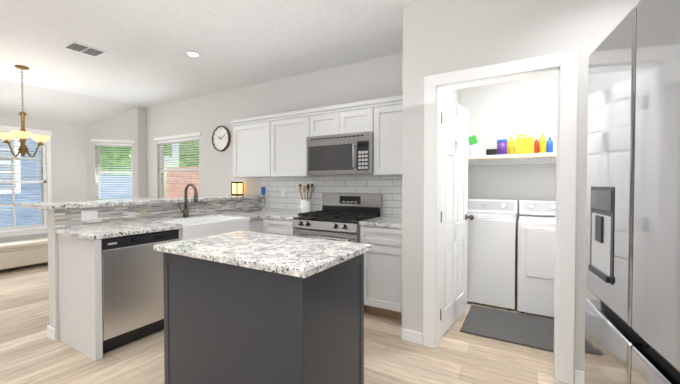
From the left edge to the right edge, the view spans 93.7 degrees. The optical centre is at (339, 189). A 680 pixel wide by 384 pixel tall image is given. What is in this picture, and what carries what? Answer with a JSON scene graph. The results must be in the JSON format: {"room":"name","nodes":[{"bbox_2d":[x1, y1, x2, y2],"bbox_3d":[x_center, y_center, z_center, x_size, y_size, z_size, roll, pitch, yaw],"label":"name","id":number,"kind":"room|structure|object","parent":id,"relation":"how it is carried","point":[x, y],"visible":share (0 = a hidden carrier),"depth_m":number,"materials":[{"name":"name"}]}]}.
{"room":"kitchen","nodes":[
{"label":"kitchen","id":0,"kind":"room"},
{"bbox_2d":[0,0,420,125],"bbox_3d":[-1.995,-1.277,2.167,8.276,0.562,7.290,1,1,30],"label":"ceiling","id":1,"kind":"structure","parent":0,"point":[145,61],"depth_m":3.34,"materials":[{"name":"paint"}]},
{"bbox_2d":[0,65,49,156],"bbox_3d":[-3.883,-0.953,3.947,0.490,1.110,0.477,1,1,30],"label":"pendant chandelier","id":2,"kind":"object","parent":1,"relation":"hanging from","point":[22,134],"visible":1,"depth_m":3.91,"materials":[{"name":"gold metal"}]},
{"bbox_2d":[61,41,107,57],"bbox_3d":[-2.731,-1.493,3.412,0.270,0.012,0.320,1,1,30],"label":"ceiling vent","id":3,"kind":"object","parent":1,"relation":"in","point":[83,49],"visible":1,"depth_m":3.40,"materials":[{"name":"white metal"}]},
{"bbox_2d":[185,51,201,56],"bbox_3d":[-1.625,-1.496,3.529,0.168,0.009,0.168,1,1,30],"label":"recessed light","id":4,"kind":"object","parent":1,"relation":"in","point":[193,53],"visible":1,"depth_m":3.53,"materials":[{"name":"white"}]},
{"bbox_2d":[0,262,568,383],"bbox_3d":[-1.995,1.272,2.210,8.276,0.060,7.290,1,1,30],"label":"floor","id":5,"kind":"structure","parent":0,"point":[31,352],"depth_m":2.36,"materials":[{"name":"beige wood"}]},
{"bbox_2d":[0,237,47,269],"bbox_3d":[-5.008,0.996,4.554,0.410,0.411,2.158,1,1,30],"label":"bench","id":6,"kind":"object","parent":5,"relation":"on","point":[18,253],"visible":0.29,"depth_m":4.73,"materials":[{"name":"beige wood"}]},
{"bbox_2d":[101,230,178,353],"bbox_3d":[-1.835,0.799,2.734,0.582,0.868,0.596,1,1,30],"label":"dishwasher","id":7,"kind":"object","parent":5,"relation":"on","point":[132,290],"visible":0.65,"depth_m":2.51,"materials":[{"name":"grey metal"}]},
{"bbox_2d":[21,195,263,340],"bbox_3d":[-1.932,0.659,3.676,0.558,1.115,2.399,1,1,30],"label":"wall bar","id":8,"kind":"object","parent":5,"relation":"on","point":[65,214],"visible":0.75,"depth_m":2.93,"materials":[{"name":"white paint"}]},
{"bbox_2d":[153,231,371,383],"bbox_3d":[-0.462,0.789,1.926,1.127,0.914,0.680,1,1,30],"label":"kitchen island","id":9,"kind":"object","parent":5,"relation":"on","point":[244,307],"visible":1,"depth_m":1.66,"materials":[{"name":"grey wood"}]},
{"bbox_2d":[262,218,294,235],"bbox_3d":[-0.559,0.773,3.891,0.487,0.878,0.622,1,1,30],"label":"base cabinet","id":10,"kind":"object","parent":5,"relation":"on","point":[270,226],"depth_m":3.62,"materials":[{"name":"white wood"}]},
{"bbox_2d":[292,193,382,242],"bbox_3d":[-0.031,0.637,3.515,0.788,1.165,0.693,1,1,30],"label":"range","id":11,"kind":"object","parent":5,"relation":"on","point":[339,216],"visible":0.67,"depth_m":3.41,"materials":[{"name":"grey metal"}]},
{"bbox_2d":[360,225,401,320],"bbox_3d":[0.566,0.785,3.231,0.516,0.878,0.622,1,1,30],"label":"base cabinet","id":12,"kind":"object","parent":5,"relation":"on","point":[383,263],"depth_m":2.98,"materials":[{"name":"white wood"}]},
{"bbox_2d":[54,209,401,239],"bbox_3d":[-0.685,0.332,2.969,2.418,0.035,2.327,1,1,30],"label":"countertop","id":13,"kind":"structure","parent":12,"relation":"on","point":[96,232],"depth_m":2.87,"materials":[{"name":"stone"}]},
{"bbox_2d":[178,183,197,217],"bbox_3d":[-1.626,0.120,3.428,0.231,0.372,0.108,1,1,30],"label":"faucet","id":14,"kind":"object","parent":13,"relation":"on","point":[185,210],"visible":1,"depth_m":3.47,"materials":[{"name":"silver metal"}]},
{"bbox_2d":[163,216,248,239],"bbox_3d":[-1.418,0.441,3.336,0.480,0.242,0.796,1,1,30],"label":"sink","id":15,"kind":"object","parent":13,"relation":"in","point":[192,228],"visible":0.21,"depth_m":3.27,"materials":[{"name":"white ceramic"}]},
{"bbox_2d":[231,182,313,212],"bbox_3d":[-1.000,0.094,4.227,1.464,0.396,0.457,1,1,30],"label":"countertop items","id":16,"kind":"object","parent":13,"relation":"on","point":[237,188],"depth_m":4.07},
{"bbox_2d":[467,199,517,309],"bbox_3d":[1.640,0.671,3.655,0.670,1.091,0.719,1,1,30],"label":"washer","id":17,"kind":"object","parent":5,"relation":"on","point":[492,256],"visible":0.6,"depth_m":3.31,"materials":[{"name":"white metal"}]},
{"bbox_2d":[460,305,553,351],"bbox_3d":[1.793,1.224,2.700,1.360,0.018,0.670,1,1,30],"label":"rug","id":18,"kind":"object","parent":5,"relation":"on","point":[536,332],"visible":0.52,"depth_m":2.80,"materials":[{"name":"grey fabric"}]},
{"bbox_2d":[517,200,554,316],"bbox_3d":[2.225,0.678,3.279,0.680,1.091,0.775,1,1,30],"label":"dryer","id":19,"kind":"object","parent":5,"relation":"on","point":[536,261],"visible":0.5,"depth_m":3.07,"materials":[{"name":"white metal"}]},
{"bbox_2d":[584,0,679,383],"bbox_3d":[1.161,0.379,0.750,0.777,1.775,0.770,0,1,22],"label":"refrigerator","id":20,"kind":"object","parent":5,"relation":"on","point":[632,326],"visible":1,"depth_m":0.87,"materials":[{"name":"grey metal"}]},
{"bbox_2d":[0,0,639,378],"bbox_3d":[-1.998,-0.118,2.188,8.283,2.720,7.290,1,1,30],"label":"wall","id":21,"kind":"structure","parent":0,"point":[442,36],"depth_m":3.69,"materials":[{"name":"white paint"}]},
{"bbox_2d":[0,125,51,237],"bbox_3d":[-5.263,-0.115,4.624,0.170,1.691,1.685,1,1,30],"label":"window","id":22,"kind":"structure","parent":21,"relation":"in","point":[45,180],"depth_m":5.08,"materials":[{"name":"white"}]},
{"bbox_2d":[91,139,134,199],"bbox_3d":[-4.158,-0.297,5.885,0.730,1.230,0.170,0,1,-15],"label":"window","id":23,"kind":"structure","parent":21,"relation":"in","point":[101,143],"depth_m":5.86,"materials":[{"name":"white paint"}]},
{"bbox_2d":[154,132,200,197],"bbox_3d":[-2.841,-0.312,5.625,1.400,1.270,0.170,1,1,30],"label":"window","id":24,"kind":"structure","parent":21,"relation":"in","point":[161,142],"depth_m":5.64,"materials":[{"name":"white paint"}]},
{"bbox_2d":[212,126,230,151],"bbox_3d":[-1.859,-0.791,4.978,0.400,0.400,0.034,1,1,30],"label":"wall clock","id":25,"kind":"object","parent":21,"relation":"attached to","point":[221,137],"visible":1,"depth_m":4.97,"materials":[{"name":"brown"}]},
{"bbox_2d":[231,115,273,177],"bbox_3d":[-1.072,-0.535,4.348,0.761,0.738,0.329,1,1,30],"label":"upper cabinet","id":26,"kind":"object","parent":21,"relation":"attached to","point":[271,145],"depth_m":4.21,"materials":[{"name":"white wood"}]},
{"bbox_2d":[274,111,324,176],"bbox_3d":[-0.572,-0.530,4.055,0.681,0.738,0.329,1,1,30],"label":"upper cabinet","id":27,"kind":"object","parent":21,"relation":"attached to","point":[291,132],"depth_m":3.89,"materials":[{"name":"white wood"}]},
{"bbox_2d":[310,107,345,136],"bbox_3d":[-0.073,-0.752,3.758,0.477,0.284,0.329,1,1,30],"label":"upper cabinet","id":28,"kind":"object","parent":21,"relation":"attached to","point":[331,121],"depth_m":3.60,"materials":[{"name":"white wood"}]},
{"bbox_2d":[306,131,373,175],"bbox_3d":[0.045,-0.386,3.626,0.810,0.437,0.448,1,1,30],"label":"microwave","id":29,"kind":"object","parent":28,"relation":"attached to","point":[345,154],"visible":1,"depth_m":3.45,"materials":[{"name":"grey metal"}]},
{"bbox_2d":[261,175,401,216],"bbox_3d":[-0.095,0.063,3.970,2.418,0.468,0.015,1,1,30],"label":"backsplash","id":30,"kind":"structure","parent":21,"relation":"attached to","point":[282,193],"depth_m":4.02,"materials":[{"name":"white tile"}]},
{"bbox_2d":[346,103,373,132],"bbox_3d":[0.222,-0.749,3.584,0.477,0.284,0.329,1,1,30],"label":"upper cabinet","id":31,"kind":"object","parent":21,"relation":"attached to","point":[360,117],"depth_m":3.40,"materials":[{"name":"white wood"}]},
{"bbox_2d":[372,99,401,175],"bbox_3d":[0.647,-0.517,3.339,0.508,0.738,0.329,1,1,30],"label":"upper cabinet","id":32,"kind":"object","parent":21,"relation":"attached to","point":[387,131],"depth_m":3.25,"materials":[{"name":"white wood"}]},
{"bbox_2d":[413,294,439,341],"bbox_3d":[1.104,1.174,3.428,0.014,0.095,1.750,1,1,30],"label":"door frame","id":33,"kind":"structure","parent":21,"relation":"attached to","point":[430,316],"depth_m":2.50,"materials":[{"name":"white"}]},
{"bbox_2d":[440,93,473,337],"bbox_3d":[1.034,0.218,2.902,0.187,2.000,0.766,1,1,37],"label":"laundry door","id":34,"kind":"structure","parent":21,"relation":"in","point":[454,207],"depth_m":2.86,"materials":[{"name":"painted wood"},{"name":"nickel"}]},
{"bbox_2d":[468,152,555,165],"bbox_3d":[2.232,-0.341,3.541,1.816,0.090,0.424,1,1,30],"label":"shelf","id":35,"kind":"object","parent":21,"relation":"attached to","point":[531,158],"visible":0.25,"depth_m":3.70,"materials":[{"name":"white wood"}]},
{"bbox_2d":[468,133,552,155],"bbox_3d":[2.058,-0.511,3.499,1.331,0.249,0.119,1,1,30],"label":"bottles","id":36,"kind":"object","parent":35,"relation":"on","point":[527,144],"visible":0.5,"depth_m":3.50,"materials":[{"name":"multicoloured plastic"}]},
{"bbox_2d":[554,286,574,301],"bbox_3d":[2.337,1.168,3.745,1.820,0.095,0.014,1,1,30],"label":"door frame","id":37,"kind":"structure","parent":21,"relation":"attached to","point":[559,291],"depth_m":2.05,"materials":[{"name":"white"}]},
{"label":"outside","id":38,"kind":"structure","parent":0,"visible":0},
{"bbox_2d":[0,138,199,226],"bbox_3d":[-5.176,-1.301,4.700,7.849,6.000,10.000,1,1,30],"label":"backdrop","id":39,"kind":"structure","parent":38,"point":[107,196],"depth_m":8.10,"materials":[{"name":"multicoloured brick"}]}
]}

